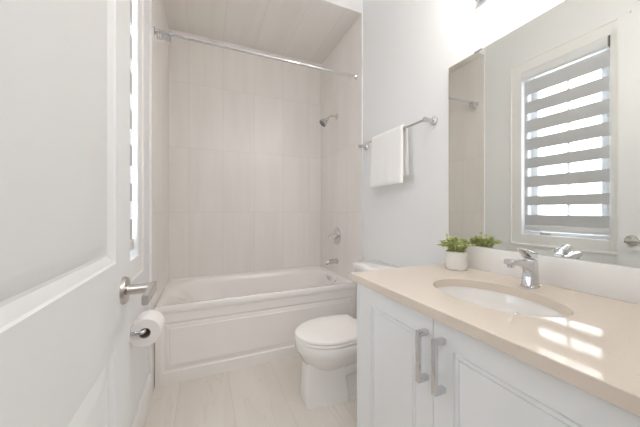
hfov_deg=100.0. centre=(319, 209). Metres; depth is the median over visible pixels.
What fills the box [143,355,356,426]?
floor
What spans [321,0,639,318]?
wall
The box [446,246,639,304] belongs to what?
backsplash
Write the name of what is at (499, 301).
sink
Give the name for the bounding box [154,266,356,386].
bathtub
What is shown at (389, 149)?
towel
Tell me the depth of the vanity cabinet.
0.77 m
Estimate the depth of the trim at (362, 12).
2.28 m
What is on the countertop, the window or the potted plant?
the potted plant
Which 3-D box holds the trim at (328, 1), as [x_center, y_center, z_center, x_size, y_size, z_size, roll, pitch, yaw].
[-0.348,-1.674,1.976,1.530,0.012,0.006,0,0,-23]
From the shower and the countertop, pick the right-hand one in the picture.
the countertop
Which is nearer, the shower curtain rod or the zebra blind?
the zebra blind
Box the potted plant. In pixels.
[437,234,474,270]
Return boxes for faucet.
[504,248,540,288]
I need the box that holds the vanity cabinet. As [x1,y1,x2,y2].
[357,283,639,426]
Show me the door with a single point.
(66, 289)
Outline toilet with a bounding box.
[295,260,400,408]
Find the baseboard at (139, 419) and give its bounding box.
[131,374,151,426]
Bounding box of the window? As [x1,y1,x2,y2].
[130,0,143,284]
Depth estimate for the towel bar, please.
1.59 m
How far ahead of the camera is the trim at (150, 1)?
1.67 m
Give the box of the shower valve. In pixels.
[328,228,340,244]
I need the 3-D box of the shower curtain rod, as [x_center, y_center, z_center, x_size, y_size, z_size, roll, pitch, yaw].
[-0.381,-1.169,2.052,1.528,0.054,0.054,0,0,-23]
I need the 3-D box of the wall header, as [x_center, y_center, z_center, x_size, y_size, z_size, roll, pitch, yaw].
[-0.523,-1.784,2.377,1.552,0.209,0.881,0,0,-23]
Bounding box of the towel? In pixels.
[370,124,408,186]
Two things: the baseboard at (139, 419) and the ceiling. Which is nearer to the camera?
the baseboard at (139, 419)
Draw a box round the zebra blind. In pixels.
[130,0,133,249]
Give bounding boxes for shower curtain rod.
[153,26,357,79]
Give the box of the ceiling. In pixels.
[163,0,360,63]
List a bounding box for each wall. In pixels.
[130,0,168,426]
[169,29,320,278]
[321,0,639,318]
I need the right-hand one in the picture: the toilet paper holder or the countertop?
the countertop
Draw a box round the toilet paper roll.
[130,310,163,348]
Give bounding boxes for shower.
[319,114,337,126]
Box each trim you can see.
[149,0,151,377]
[322,0,361,13]
[362,12,362,260]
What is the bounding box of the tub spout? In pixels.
[325,258,337,264]
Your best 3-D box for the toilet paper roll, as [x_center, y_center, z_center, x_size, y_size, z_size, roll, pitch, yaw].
[-0.746,0.517,1.157,0.119,0.132,0.115,0,0,-23]
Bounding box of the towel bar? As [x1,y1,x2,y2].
[358,116,437,149]
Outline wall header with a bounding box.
[329,0,362,11]
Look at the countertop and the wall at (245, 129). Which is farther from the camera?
the wall at (245, 129)
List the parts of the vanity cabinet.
door, handle, handle, door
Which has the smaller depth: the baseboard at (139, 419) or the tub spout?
the baseboard at (139, 419)
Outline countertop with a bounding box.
[351,246,639,416]
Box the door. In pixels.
[0,0,156,426]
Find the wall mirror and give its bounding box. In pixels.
[449,0,639,266]
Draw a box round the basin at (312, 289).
[154,266,356,313]
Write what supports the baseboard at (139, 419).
attached to the wall at (160, 49)
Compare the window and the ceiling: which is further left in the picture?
the window
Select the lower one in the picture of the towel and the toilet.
the toilet
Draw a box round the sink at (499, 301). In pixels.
[436,286,566,317]
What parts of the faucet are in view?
spout, lever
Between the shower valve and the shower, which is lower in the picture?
the shower valve
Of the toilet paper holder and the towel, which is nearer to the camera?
the toilet paper holder
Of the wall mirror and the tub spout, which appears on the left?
the tub spout
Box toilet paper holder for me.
[130,328,147,336]
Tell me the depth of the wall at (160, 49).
1.73 m
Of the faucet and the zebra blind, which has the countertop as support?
the faucet
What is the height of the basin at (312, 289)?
0.464 m
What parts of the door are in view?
handle, lever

